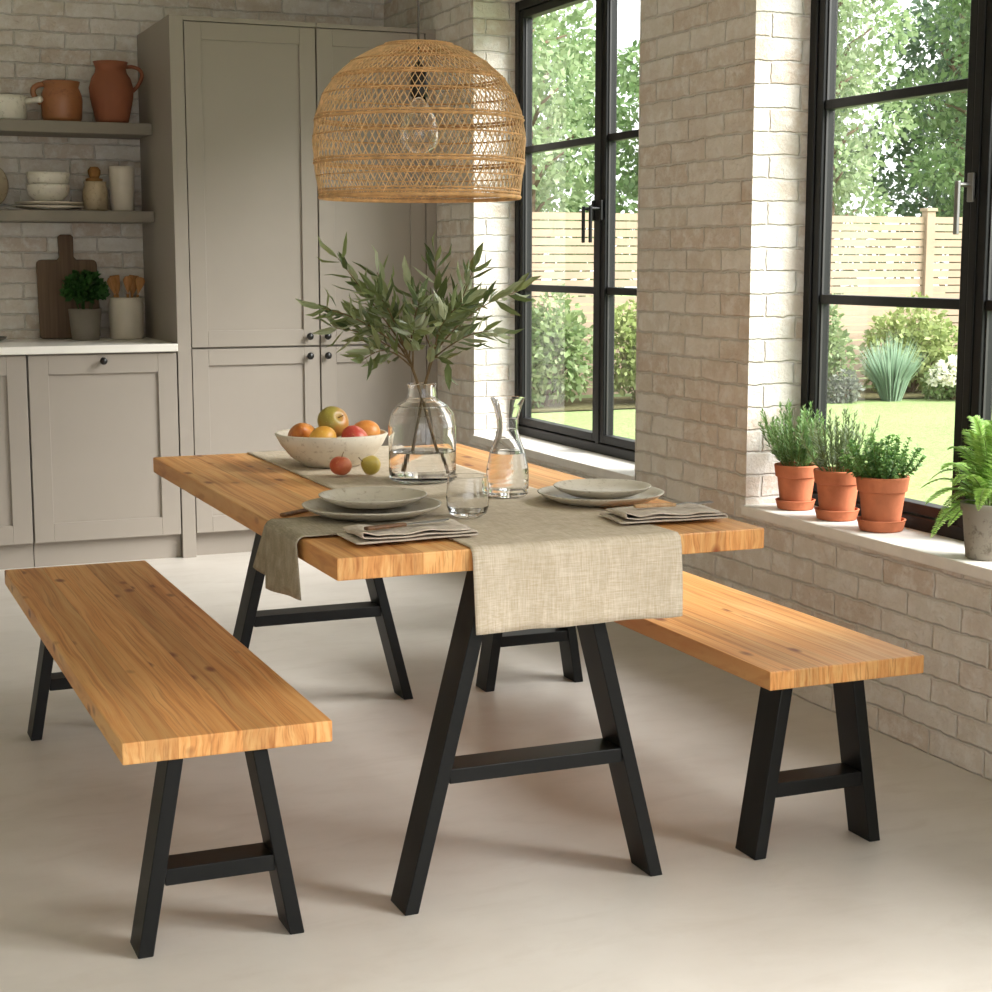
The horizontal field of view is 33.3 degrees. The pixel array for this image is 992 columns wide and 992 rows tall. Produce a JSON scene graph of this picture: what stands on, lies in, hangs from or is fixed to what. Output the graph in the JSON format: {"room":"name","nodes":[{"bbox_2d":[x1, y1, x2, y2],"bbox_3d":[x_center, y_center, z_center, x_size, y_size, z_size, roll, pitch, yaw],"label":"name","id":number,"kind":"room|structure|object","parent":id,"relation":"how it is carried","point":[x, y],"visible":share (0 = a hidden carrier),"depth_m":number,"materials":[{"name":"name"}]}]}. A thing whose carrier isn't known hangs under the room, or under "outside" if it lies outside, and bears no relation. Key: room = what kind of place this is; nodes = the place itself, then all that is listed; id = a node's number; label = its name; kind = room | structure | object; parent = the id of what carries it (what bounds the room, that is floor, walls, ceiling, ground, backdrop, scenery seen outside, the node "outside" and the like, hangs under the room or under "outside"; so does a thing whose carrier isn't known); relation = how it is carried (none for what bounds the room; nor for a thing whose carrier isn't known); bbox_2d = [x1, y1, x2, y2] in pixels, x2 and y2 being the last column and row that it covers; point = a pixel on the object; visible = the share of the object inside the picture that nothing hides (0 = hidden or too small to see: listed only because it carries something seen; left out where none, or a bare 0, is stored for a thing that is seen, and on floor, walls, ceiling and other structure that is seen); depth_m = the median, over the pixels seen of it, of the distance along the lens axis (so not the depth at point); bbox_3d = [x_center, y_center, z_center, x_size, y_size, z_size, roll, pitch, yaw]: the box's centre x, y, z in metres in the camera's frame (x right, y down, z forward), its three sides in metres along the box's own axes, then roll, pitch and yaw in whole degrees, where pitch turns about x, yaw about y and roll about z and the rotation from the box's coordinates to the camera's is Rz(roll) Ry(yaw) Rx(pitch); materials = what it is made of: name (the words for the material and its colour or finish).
{"room":"dining room","nodes":[
{"label":"dining room","id":0,"kind":"room"},
{"bbox_2d":[68,308,101,339],"bbox_3d":[-1.944,-0.813,7.855,0.154,0.145,0.154,-3,9,-22],"label":"pot","id":1,"kind":"object","parent":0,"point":[85,323],"depth_m":7.80,"materials":[{"name":"grey ceramic"}]},
{"bbox_2d":[0,0,383,338],"bbox_3d":[-2.802,-1.252,7.808,4.733,3.000,0.250,-3,9,-22],"label":"wall","id":2,"kind":"structure","parent":0,"point":[40,40],"depth_m":7.94,"materials":[{"name":"brick"}]},
{"bbox_2d":[0,119,151,138],"bbox_3d":[-2.258,-1.702,7.661,1.274,0.053,0.319,-3,9,-22],"label":"wall shelf","id":3,"kind":"object","parent":2,"relation":"attached to","point":[8,127],"visible":1,"depth_m":7.66,"materials":[{"name":"grey wood"}]},
{"bbox_2d":[0,94,42,119],"bbox_3d":[-2.230,-1.780,7.629,0.272,0.112,0.212,-3,9,-22],"label":"saucepan","id":4,"kind":"object","parent":3,"relation":"on","point":[12,106],"visible":0.77,"depth_m":7.55,"materials":[{"name":"white ceramic"}]},
{"bbox_2d":[30,80,82,120],"bbox_3d":[-2.027,-1.829,7.704,0.210,0.187,0.190,2,8,14],"label":"jug","id":5,"kind":"object","parent":3,"relation":"on","point":[62,99],"visible":0.86,"depth_m":7.63,"materials":[{"name":"ceramic"}]},
{"bbox_2d":[89,60,143,122],"bbox_3d":[-1.796,-1.890,7.780,0.225,0.286,0.206,2,8,16],"label":"jug","id":6,"kind":"object","parent":3,"relation":"on","point":[111,90],"visible":0.9,"depth_m":7.71,"materials":[{"name":"red ceramic"}]},
{"bbox_2d":[0,209,154,223],"bbox_3d":[-2.258,-1.302,7.718,1.274,0.053,0.319,-3,9,-22],"label":"wall shelf","id":7,"kind":"object","parent":2,"relation":"attached to","point":[6,215],"visible":1,"depth_m":7.69,"materials":[{"name":"grey wood"}]},
{"bbox_2d":[0,168,8,203],"bbox_3d":[-2.402,-1.455,7.751,0.240,0.236,0.054,-3,9,-22],"label":"round tray","id":8,"kind":"object","parent":7,"relation":"on","point":[4,186],"visible":1,"depth_m":7.79,"materials":[{"name":"ceramic"}]},
{"bbox_2d":[15,205,83,209],"bbox_3d":[-2.087,-1.345,7.757,0.314,0.020,0.314,-3,9,-22],"label":"plate","id":9,"kind":"object","parent":7,"relation":"on","point":[29,207],"visible":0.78,"depth_m":7.66,"materials":[{"name":"ceramic"}]},
{"bbox_2d":[15,201,83,205],"bbox_3d":[-2.087,-1.363,7.755,0.314,0.020,0.314,-3,9,-22],"label":"plate","id":10,"kind":"object","parent":9,"relation":"on","point":[66,203],"visible":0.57,"depth_m":7.65,"materials":[{"name":"ceramic"}]},
{"bbox_2d":[26,184,69,200],"bbox_3d":[-2.091,-1.413,7.746,0.200,0.082,0.200,-3,9,-22],"label":"bowl","id":11,"kind":"object","parent":10,"relation":"on","point":[38,192],"visible":0.79,"depth_m":7.67,"materials":[{"name":"white ceramic"}]},
{"bbox_2d":[26,171,69,183],"bbox_3d":[-2.090,-1.466,7.739,0.200,0.082,0.200,-2,8,-23],"label":"bowl","id":12,"kind":"object","parent":11,"relation":"on","point":[33,177],"visible":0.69,"depth_m":7.66,"materials":[{"name":"white ceramic"}]},
{"bbox_2d":[83,167,107,210],"bbox_3d":[-1.888,-1.446,7.811,0.116,0.207,0.115,-3,9,-22],"label":"lidded jar","id":13,"kind":"object","parent":7,"relation":"on","point":[95,193],"visible":0.92,"depth_m":7.77,"materials":[{"name":"ceramic"}]},
{"bbox_2d":[108,166,134,210],"bbox_3d":[-1.773,-1.456,7.868,0.124,0.210,0.124,-3,9,-22],"label":"vase","id":14,"kind":"object","parent":7,"relation":"on","point":[121,178],"visible":0.87,"depth_m":7.82,"materials":[{"name":"ceramic"}]},
{"bbox_2d":[0,552,991,991],"bbox_3d":[-0.539,0.987,3.143,5.100,0.120,11.100,-3,9,-22],"label":"floor","id":15,"kind":"structure","parent":0,"point":[532,884],"depth_m":3.92,"materials":[{"name":"concrete"}]},
{"bbox_2d":[0,355,33,569],"bbox_3d":[-2.480,-0.179,7.546,0.611,0.949,0.745,-3,9,-22],"label":"base cabinet","id":16,"kind":"object","parent":15,"relation":"on","point":[16,524],"visible":0.99,"depth_m":7.30,"materials":[{"name":"beige paint"}]},
{"bbox_2d":[26,351,180,566],"bbox_3d":[-1.885,-0.212,7.774,0.656,0.949,0.779,-3,9,-22],"label":"base cabinet","id":17,"kind":"object","parent":15,"relation":"on","point":[98,422],"visible":0.98,"depth_m":7.45,"materials":[{"name":"beige paint"}]},
{"bbox_2d":[0,337,177,354],"bbox_3d":[-2.171,-0.685,7.597,1.274,0.035,0.767,-3,9,-22],"label":"countertop","id":18,"kind":"structure","parent":17,"relation":"on","point":[104,344],"depth_m":7.42,"materials":[{"name":"white stone"}]},
{"bbox_2d":[36,235,100,338],"bbox_3d":[-2.054,-1.005,7.957,0.284,0.493,0.079,-3,9,-22],"label":"chopping board","id":19,"kind":"object","parent":18,"relation":"on","point":[54,322],"visible":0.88,"depth_m":7.93,"materials":[{"name":"brown wood"}]},
{"bbox_2d":[59,269,109,339],"bbox_3d":[-1.942,-0.907,7.842,0.236,0.334,0.227,-3,9,-22],"label":"potted herb","id":20,"kind":"object","parent":18,"relation":"on","point":[85,323],"visible":1,"depth_m":7.79,"materials":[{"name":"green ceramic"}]},
{"bbox_2d":[108,297,143,338],"bbox_3d":[-1.775,-0.855,7.964,0.166,0.197,0.166,-3,9,-22],"label":"utensil crock","id":21,"kind":"object","parent":18,"relation":"on","point":[126,315],"visible":0.98,"depth_m":7.90,"materials":[{"name":"ceramic"}]},
{"bbox_2d":[107,277,116,297],"bbox_3d":[-1.815,-0.904,7.922,0.081,0.281,0.018,-6,10,-36],"label":"wooden spoon","id":22,"kind":"object","parent":21,"relation":"in","point":[112,282],"visible":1,"depth_m":7.90,"materials":[{"name":"brown wood"}]},
{"bbox_2d":[109,275,119,297],"bbox_3d":[-1.820,-0.917,7.973,0.068,0.291,0.024,0,8,3],"label":"wooden spatula","id":23,"kind":"object","parent":21,"relation":"in","point":[117,277],"visible":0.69,"depth_m":7.96,"materials":[{"name":"brown wood"}]},
{"bbox_2d":[123,276,132,297],"bbox_3d":[-1.760,-0.910,7.942,0.047,0.285,0.024,-3,9,-22],"label":"wooden spoon","id":24,"kind":"object","parent":21,"relation":"in","point":[127,280],"visible":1,"depth_m":7.92,"materials":[{"name":"brown wood"}]},
{"bbox_2d":[129,275,138,297],"bbox_3d":[-1.752,-0.920,7.995,0.071,0.291,0.020,-8,11,-44],"label":"wooden spatula","id":25,"kind":"object","parent":21,"relation":"in","point":[133,287],"visible":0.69,"depth_m":7.98,"materials":[{"name":"brown wood"}]},
{"bbox_2d":[135,277,144,296],"bbox_3d":[-1.722,-0.910,7.962,0.081,0.281,0.018,-1,8,-9],"label":"wooden spoon","id":26,"kind":"object","parent":21,"relation":"in","point":[139,281],"visible":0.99,"depth_m":7.95,"materials":[{"name":"brown wood"}]},
{"bbox_2d":[4,560,331,958],"bbox_3d":[-0.896,0.556,4.165,0.419,0.446,1.945,-3,9,-22],"label":"bench","id":27,"kind":"object","parent":15,"relation":"on","point":[163,682],"visible":1,"depth_m":3.54,"materials":[{"name":"brown wood"}]},
{"bbox_2d":[137,15,319,557],"bbox_3d":[-1.269,-0.981,7.927,0.671,2.430,0.782,-3,9,-22],"label":"tall cabinet","id":28,"kind":"object","parent":15,"relation":"on","point":[229,183],"visible":0.93,"depth_m":7.58,"materials":[{"name":"beige paint"}]},
{"bbox_2d":[315,23,437,445],"bbox_3d":[-0.689,-1.016,8.167,0.582,2.430,0.782,-3,9,-22],"label":"tall cabinet","id":29,"kind":"object","parent":15,"relation":"on","point":[397,230],"visible":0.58,"depth_m":7.80,"materials":[{"name":"beige paint"}]},
{"bbox_2d":[153,444,763,915],"bbox_3d":[-0.217,0.361,4.368,0.984,0.775,1.847,-3,9,-22],"label":"dining table","id":30,"kind":"object","parent":15,"relation":"on","point":[251,490],"visible":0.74,"depth_m":3.62,"materials":[{"name":"brown wood"}]},
{"bbox_2d":[280,508,307,516],"bbox_3d":[-0.445,0.032,3.893,0.024,0.009,0.188,5,9,29],"label":"fork","id":31,"kind":"object","parent":30,"relation":"on","point":[285,514],"visible":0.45,"depth_m":3.84,"materials":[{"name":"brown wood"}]},
{"bbox_2d":[253,516,407,600],"bbox_3d":[-0.353,0.135,3.708,0.297,0.159,0.419,-3,9,-22],"label":"napkin","id":32,"kind":"object","parent":30,"relation":"on","point":[276,558],"visible":0.74,"depth_m":3.64,"materials":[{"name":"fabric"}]},
{"bbox_2d":[301,497,441,521],"bbox_3d":[-0.283,0.030,3.788,0.319,0.027,0.321,-3,9,-22],"label":"plate","id":33,"kind":"object","parent":32,"relation":"on","point":[319,506],"visible":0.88,"depth_m":3.79,"materials":[{"name":"grey ceramic"}]},
{"bbox_2d":[318,486,426,508],"bbox_3d":[-0.284,0.007,3.836,0.252,0.025,0.252,-3,9,-22],"label":"plate","id":34,"kind":"object","parent":33,"relation":"on","point":[368,497],"visible":1,"depth_m":3.88,"materials":[{"name":"beige ceramic"}]},
{"bbox_2d":[335,519,477,544],"bbox_3d":[-0.189,0.069,3.513,0.288,0.025,0.153,-4,9,-26],"label":"folded napkin","id":35,"kind":"object","parent":30,"relation":"on","point":[356,534],"visible":0.94,"depth_m":3.48,"materials":[{"name":"fabric"}]},
{"bbox_2d":[364,518,448,530],"bbox_3d":[-0.183,0.059,3.502,0.218,0.008,0.018,-6,10,-36],"label":"table knife","id":36,"kind":"object","parent":35,"relation":"on","point":[394,525],"visible":1,"depth_m":3.47,"materials":[{"name":"silver wood"}]},
{"bbox_2d":[247,446,682,634],"bbox_3d":[-0.179,0.063,4.321,0.487,0.181,1.867,-3,9,-22],"label":"table runner","id":37,"kind":"object","parent":30,"relation":"on","point":[539,561],"visible":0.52,"depth_m":3.52,"materials":[{"name":"fabric"}]},
{"bbox_2d":[275,427,387,467],"bbox_3d":[-0.469,-0.136,4.734,0.320,0.095,0.320,-3,9,-22],"label":"fruit bowl","id":38,"kind":"object","parent":37,"relation":"on","point":[311,452],"visible":0.74,"depth_m":4.62,"materials":[{"name":"beige ceramic"}]},
{"bbox_2d":[288,423,314,436],"bbox_3d":[-0.548,-0.168,4.707,0.080,0.081,0.084,-6,10,-37],"label":"orange","id":39,"kind":"object","parent":38,"relation":"in","point":[300,429],"visible":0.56,"depth_m":4.67,"materials":[{"name":"orange food"}]},
{"bbox_2d":[309,426,336,437],"bbox_3d":[-0.485,-0.160,4.638,0.078,0.071,0.073,-1,8,-10],"label":"lemon","id":40,"kind":"object","parent":38,"relation":"in","point":[322,431],"visible":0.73,"depth_m":4.61,"materials":[{"name":"yellow food"}]},
{"bbox_2d":[317,406,348,436],"bbox_3d":[-0.465,-0.211,4.737,0.088,0.090,0.088,0,8,2],"label":"apple","id":41,"kind":"object","parent":38,"relation":"in","point":[333,417],"visible":0.7,"depth_m":4.71,"materials":[{"name":"green plant"}]},
{"bbox_2d":[341,425,367,437],"bbox_3d":[-0.396,-0.162,4.667,0.077,0.075,0.078,-6,10,-34],"label":"apple","id":42,"kind":"object","parent":38,"relation":"in","point":[349,431],"visible":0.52,"depth_m":4.64,"materials":[{"name":"red food"}]},
{"bbox_2d":[355,420,379,435],"bbox_3d":[-0.376,-0.180,4.766,0.089,0.076,0.076,0,8,0],"label":"orange","id":43,"kind":"object","parent":38,"relation":"in","point":[371,428],"visible":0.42,"depth_m":4.74,"materials":[{"name":"orange food"}]},
{"bbox_2d":[330,452,351,474],"bbox_3d":[-0.420,-0.088,4.490,0.060,0.063,0.060,-6,10,-36],"label":"apple","id":44,"kind":"object","parent":37,"relation":"on","point":[339,465],"visible":1,"depth_m":4.47,"materials":[{"name":"red plant"}]},
{"bbox_2d":[358,455,380,474],"bbox_3d":[-0.341,-0.083,4.503,0.053,0.053,0.069,1,8,7],"label":"apple","id":45,"kind":"object","parent":37,"relation":"on","point":[370,465],"visible":1,"depth_m":4.49,"materials":[{"name":"green plant"}]},
{"bbox_2d":[388,382,455,483],"bbox_3d":[-0.195,-0.170,4.388,0.178,0.258,0.178,-6,10,-36],"label":"glass vase","id":46,"kind":"object","parent":37,"relation":"on","point":[421,428],"visible":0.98,"depth_m":4.32,"materials":[{"name":"glass"}]},
{"bbox_2d":[295,232,443,383],"bbox_3d":[-0.321,-0.364,4.279,0.374,0.632,0.329,3,9,21],"label":"branch","id":47,"kind":"object","parent":46,"relation":"in","point":[354,317],"visible":0.98,"depth_m":4.27,"materials":[{"name":"green plant"}]},
{"bbox_2d":[394,230,540,390],"bbox_3d":[-0.088,-0.386,4.404,0.306,0.639,0.400,5,9,30],"label":"branch","id":48,"kind":"object","parent":46,"relation":"in","point":[453,314],"visible":0.91,"depth_m":4.37,"materials":[{"name":"green plant"}]},
{"bbox_2d":[446,473,489,517],"bbox_3d":[-0.065,-0.001,3.788,0.100,0.092,0.100,-3,9,-22],"label":"drinking glass","id":49,"kind":"object","parent":37,"relation":"on","point":[467,494],"visible":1,"depth_m":3.75,"materials":[{"name":"clear glass"}]},
{"bbox_2d":[486,396,528,497],"bbox_3d":[0.029,-0.122,4.106,0.107,0.244,0.107,4,9,25],"label":"glass carafe","id":50,"kind":"object","parent":37,"relation":"on","point":[507,470],"visible":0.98,"depth_m":4.07,"materials":[{"name":"glass"}]},
{"bbox_2d":[537,485,663,506],"bbox_3d":[0.254,0.001,4.022,0.306,0.027,0.303,-3,9,-22],"label":"plate","id":51,"kind":"object","parent":30,"relation":"on","point":[550,492],"visible":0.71,"depth_m":3.93,"materials":[{"name":"beige ceramic"}]},
{"bbox_2d":[553,479,650,498],"bbox_3d":[0.256,-0.015,4.018,0.235,0.024,0.236,-3,9,-22],"label":"plate","id":52,"kind":"object","parent":51,"relation":"on","point":[582,488],"visible":1,"depth_m":4.06,"materials":[{"name":"beige ceramic"}]},
{"bbox_2d":[599,503,727,523],"bbox_3d":[0.379,0.034,3.761,0.274,0.024,0.149,-3,9,-20],"label":"folded napkin","id":53,"kind":"object","parent":30,"relation":"on","point":[688,511],"visible":0.98,"depth_m":3.72,"materials":[{"name":"fabric"}]},
{"bbox_2d":[633,501,713,507],"bbox_3d":[0.404,0.019,3.778,0.188,0.009,0.024,-2,8,-15],"label":"fork","id":54,"kind":"object","parent":53,"relation":"on","point":[651,505],"visible":1,"depth_m":3.77,"materials":[{"name":"silver metal"}]},
{"bbox_2d":[476,571,923,859],"bbox_3d":[0.426,0.478,4.712,0.435,0.446,1.945,-3,9,-22],"label":"bench","id":55,"kind":"object","parent":15,"relation":"on","point":[776,648],"visible":0.73,"depth_m":3.90,"materials":[{"name":"brown wood"}]},
{"bbox_2d":[384,0,991,780],"bbox_3d":[1.602,-0.683,3.810,0.275,3.000,11.100,-3,9,-22],"label":"wall","id":56,"kind":"structure","parent":0,"point":[724,84],"depth_m":5.47,"materials":[{"name":"brick"}]},
{"bbox_2d":[472,434,634,479],"bbox_3d":[0.295,-0.166,6.926,0.213,0.034,1.591,-3,9,-22],"label":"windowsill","id":57,"kind":"structure","parent":56,"relation":"attached to","point":[605,466],"depth_m":6.77,"materials":[{"name":"stone"}]},
{"bbox_2d":[515,0,638,461],"bbox_3d":[0.397,-1.132,6.832,0.123,1.964,1.593,-3,9,-22],"label":"window","id":58,"kind":"structure","parent":56,"relation":"in","point":[601,439],"depth_m":6.86,"materials":[{"name":"black metal"}]},
{"bbox_2d":[741,503,991,581],"bbox_3d":[1.227,0.149,4.712,0.219,0.034,1.678,-3,9,-22],"label":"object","id":59,"kind":"structure","parent":56,"relation":"attached to","point":[938,551],"depth_m":4.79,"materials":[{"name":"stone"}]},
{"bbox_2d":[775,497,815,510],"bbox_3d":[0.965,0.025,5.347,0.129,0.030,0.129,-3,9,-22],"label":"saucer","id":60,"kind":"object","parent":59,"relation":"on","point":[784,505],"visible":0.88,"depth_m":5.30,"materials":[{"name":"ceramic"}]},
{"bbox_2d":[758,398,828,501],"bbox_3d":[0.950,-0.137,5.306,0.218,0.346,0.209,-3,9,-22],"label":"rosemary","id":61,"kind":"object","parent":60,"relation":"on","point":[795,479],"visible":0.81,"depth_m":5.29,"materials":[{"name":"plant"}]},
{"bbox_2d":[814,506,859,521],"bbox_3d":[1.055,0.054,5.134,0.139,0.033,0.139,-3,9,-22],"label":"saucer","id":62,"kind":"object","parent":59,"relation":"on","point":[838,516],"visible":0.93,"depth_m":5.08,"materials":[{"name":"ceramic"}]},
{"bbox_2d":[798,407,879,510],"bbox_3d":[1.046,-0.108,5.095,0.216,0.349,0.218,-3,9,-22],"label":"lavender","id":63,"kind":"object","parent":62,"relation":"on","point":[837,490],"visible":0.77,"depth_m":5.07,"materials":[{"name":"plant"}]},
{"bbox_2d":[857,516,905,532],"bbox_3d":[1.143,0.083,4.924,0.145,0.034,0.145,-3,9,-22],"label":"saucer","id":64,"kind":"object","parent":59,"relation":"on","point":[869,526],"visible":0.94,"depth_m":4.87,"materials":[{"name":"ceramic"}]},
{"bbox_2d":[839,433,926,521],"bbox_3d":[1.124,-0.043,4.887,0.242,0.278,0.228,-3,9,-22],"label":"potted plant","id":65,"kind":"object","parent":64,"relation":"on","point":[881,488],"visible":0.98,"depth_m":4.86,"materials":[{"name":"ceramic"}]},
{"bbox_2d":[921,415,991,560],"bbox_3d":[1.284,-0.024,4.448,0.229,0.381,0.397,-1,8,-10],"label":"potted fern","id":66,"kind":"object","parent":59,"relation":"on","point":[976,509],"visible":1,"depth_m":4.42,"materials":[{"name":"green plant"}]},
{"bbox_2d":[800,0,991,540],"bbox_3d":[1.332,-0.817,4.619,0.123,1.964,1.680,-3,9,-22],"label":"window","id":67,"kind":"structure","parent":56,"relation":"in","point":[974,303],"depth_m":4.85,"materials":[{"name":"black metal"}]},
{"bbox_2d":[774,462,816,501],"bbox_3d":[0.965,-0.035,5.339,0.140,0.136,0.140,-3,9,-22],"label":"pot","id":68,"kind":"object","parent":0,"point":[795,479],"depth_m":5.29,"materials":[{"name":"ceramic"}]},
{"bbox_2d":[813,466,857,510],"bbox_3d":[1.055,-0.010,5.125,0.150,0.146,0.150,-3,9,-22],"label":"pot","id":69,"kind":"object","parent":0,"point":[837,490],"depth_m":5.07,"materials":[{"name":"ceramic"}]},
{"bbox_2d":[856,474,909,521],"bbox_3d":[1.143,0.016,4.915,0.157,0.153,0.157,-3,9,-22],"label":"pot","id":70,"kind":"object","parent":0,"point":[882,496],"depth_m":4.86,"materials":[{"name":"ceramic"}]},
{"bbox_2d":[960,499,991,560],"bbox_3d":[1.323,0.091,4.454,0.156,0.151,0.156,-3,9,-22],"label":"pot","id":71,"kind":"object","parent":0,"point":[977,525],"depth_m":4.41,"materials":[{"name":"grey concrete"}]},
{"bbox_3d":[-0.539,-2.141,2.698,5.100,0.200,11.100,-3,9,-22],"label":"ceiling","id":72,"kind":"structure","parent":0,"visible":0},
{"bbox_2d":[312,0,525,202],"bbox_3d":[-0.202,-1.520,4.297,0.564,1.481,0.561,-5,9,-30],"label":"pendant lamp","id":73,"kind":"object","parent":72,"relation":"hanging from","point":[419,129],"visible":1,"depth_m":4.23,"materials":[{"name":"wicker"}]},
{"bbox_2d":[410,62,427,97],"bbox_3d":[-0.202,-1.094,4.357,0.048,0.090,0.048,-3,9,-22],"label":"socket","id":74,"kind":"object","parent":73,"relation":"attached to","point":[414,90],"depth_m":4.34,"materials":[{"name":"black metal"}]},
{"label":"outside","id":75,"kind":"structure","parent":0,"visible":0},
{"bbox_2d":[532,292,954,506],"bbox_3d":[26.003,-2.983,32.464,66.888,0.480,100.000,-3,9,-22],"label":"lawn","id":76,"kind":"structure","parent":75,"point":[929,424],"depth_m":14.23,"materials":[{"name":"green plant"}]},
{"bbox_2d":[532,0,617,305],"bbox_3d":[0.198,-4.575,18.814,2.315,6.523,2.535,-1,8,-6],"label":"tree","id":77,"kind":"object","parent":76,"relation":"on","point":[553,173],"visible":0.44,"depth_m":18.68,"materials":[{"name":"green plant"}]},
{"bbox_2d":[533,16,638,321],"bbox_3d":[0.590,-4.459,23.387,3.391,5.008,3.623,-3,9,-22],"label":"tree","id":78,"kind":"object","parent":76,"relation":"on","point":[590,121],"visible":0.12,"depth_m":22.73,"materials":[{"name":"green plant"}]},
{"bbox_2d":[592,39,639,271],"bbox_3d":[2.258,-3.433,19.718,2.207,4.010,2.061,-3,9,-22],"label":"tree","id":79,"kind":"object","parent":76,"relation":"on","point":[630,187],"visible":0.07,"depth_m":19.58,"materials":[{"name":"green plant"}]},
{"bbox_2d":[532,386,942,411],"bbox_3d":[4.161,-1.077,17.279,14.000,0.001,1.271,-3,9,-22],"label":"flower bed","id":80,"kind":"object","parent":76,"relation":"on","point":[619,402],"visible":0.12,"depth_m":16.08,"materials":[{"name":"green plant"}]},
{"bbox_2d":[532,283,592,408],"bbox_3d":[0.472,-1.357,15.585,1.110,1.279,0.887,-3,9,-22],"label":"shrub","id":81,"kind":"object","parent":80,"relation":"on","point":[555,351],"visible":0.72,"depth_m":15.46,"materials":[{"name":"green plant"}]},
{"bbox_2d":[588,298,636,401],"bbox_3d":[1.398,-1.431,15.971,1.058,1.218,0.926,-3,9,-22],"label":"shrub","id":82,"kind":"object","parent":80,"relation":"on","point":[625,333],"visible":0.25,"depth_m":15.84,"materials":[{"name":"green plant"}]},
{"bbox_2d":[827,304,859,396],"bbox_3d":[3.296,-1.471,16.878,0.798,1.117,0.695,-3,9,-22],"label":"shrub","id":83,"kind":"object","parent":80,"relation":"on","point":[837,349],"visible":0.29,"depth_m":16.79,"materials":[{"name":"green plant"}]},
{"bbox_2d":[855,290,957,391],"bbox_3d":[4.355,-1.573,17.306,1.205,1.152,1.009,-3,9,-22],"label":"shrub","id":84,"kind":"object","parent":80,"relation":"on","point":[927,328],"visible":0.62,"depth_m":17.15,"materials":[{"name":"green plant"}]},
{"bbox_2d":[532,208,962,395],"bbox_3d":[3.431,-2.084,17.577,13.830,1.935,0.130,-3,9,-22],"label":"fence","id":85,"kind":"object","parent":76,"relation":"on","point":[927,235],"visible":0.19,"depth_m":17.71,"materials":[{"name":"beige wood"}]},
{"bbox_2d":[827,368,864,403],"bbox_3d":[3.379,-1.052,16.184,0.441,0.384,0.384,-3,9,-22],"label":"shrub","id":86,"kind":"object","parent":76,"relation":"on","point":[840,392],"visible":0.95,"depth_m":16.13,"materials":[{"name":"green plant"}]},
{"bbox_2d":[832,1,867,293],"bbox_3d":[4.072,-5.459,24.701,2.949,6.617,2.924,8,11,43],"label":"tree","id":87,"kind":"object","parent":76,"relation":"on","point":[843,111],"visible":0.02,"depth_m":24.62,"materials":[{"name":"green plant"}]},
{"bbox_2d":[830,0,920,293],"bbox_3d":[4.055,-5.015,20.435,2.483,6.936,2.259,-3,9,-22],"label":"tree","id":88,"kind":"object","parent":76,"relation":"on","point":[843,188],"visible":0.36,"depth_m":20.09,"materials":[{"name":"green plant"}]},
{"bbox_2d":[857,332,930,401],"bbox_3d":[3.901,-1.306,16.358,0.756,0.738,0.628,-3,9,-22],"label":"ornamental grass","id":89,"kind":"object","parent":76,"relation":"on","point":[889,376],"depth_m":16.30,"materials":[{"name":"green plant"}]},
{"bbox_2d":[839,0,970,345],"bbox_3d":[7.233,-5.224,25.884,3.282,5.819,3.312,-6,10,-38],"label":"tree","id":90,"kind":"object","parent":76,"relation":"on","point":[929,195],"visible":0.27,"depth_m":25.69,"materials":[{"name":"green plant"}]},
{"bbox_2d":[887,0,970,239],"bbox_3d":[6.410,-4.651,21.353,2.758,5.959,2.473,-3,9,-22],"label":"tree","id":91,"kind":"object","parent":76,"relation":"on","point":[951,165],"visible":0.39,"depth_m":21.20,"materials":[{"name":"green plant"}]},
{"bbox_2d":[920,352,956,399],"bbox_3d":[4.575,-1.165,16.528,0.714,0.534,0.627,-3,9,-22],"label":"shrub","id":92,"kind":"object","parent":76,"relation":"on","point":[947,378],"visible":0.46,"depth_m":16.39,"materials":[{"name":"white plant"}]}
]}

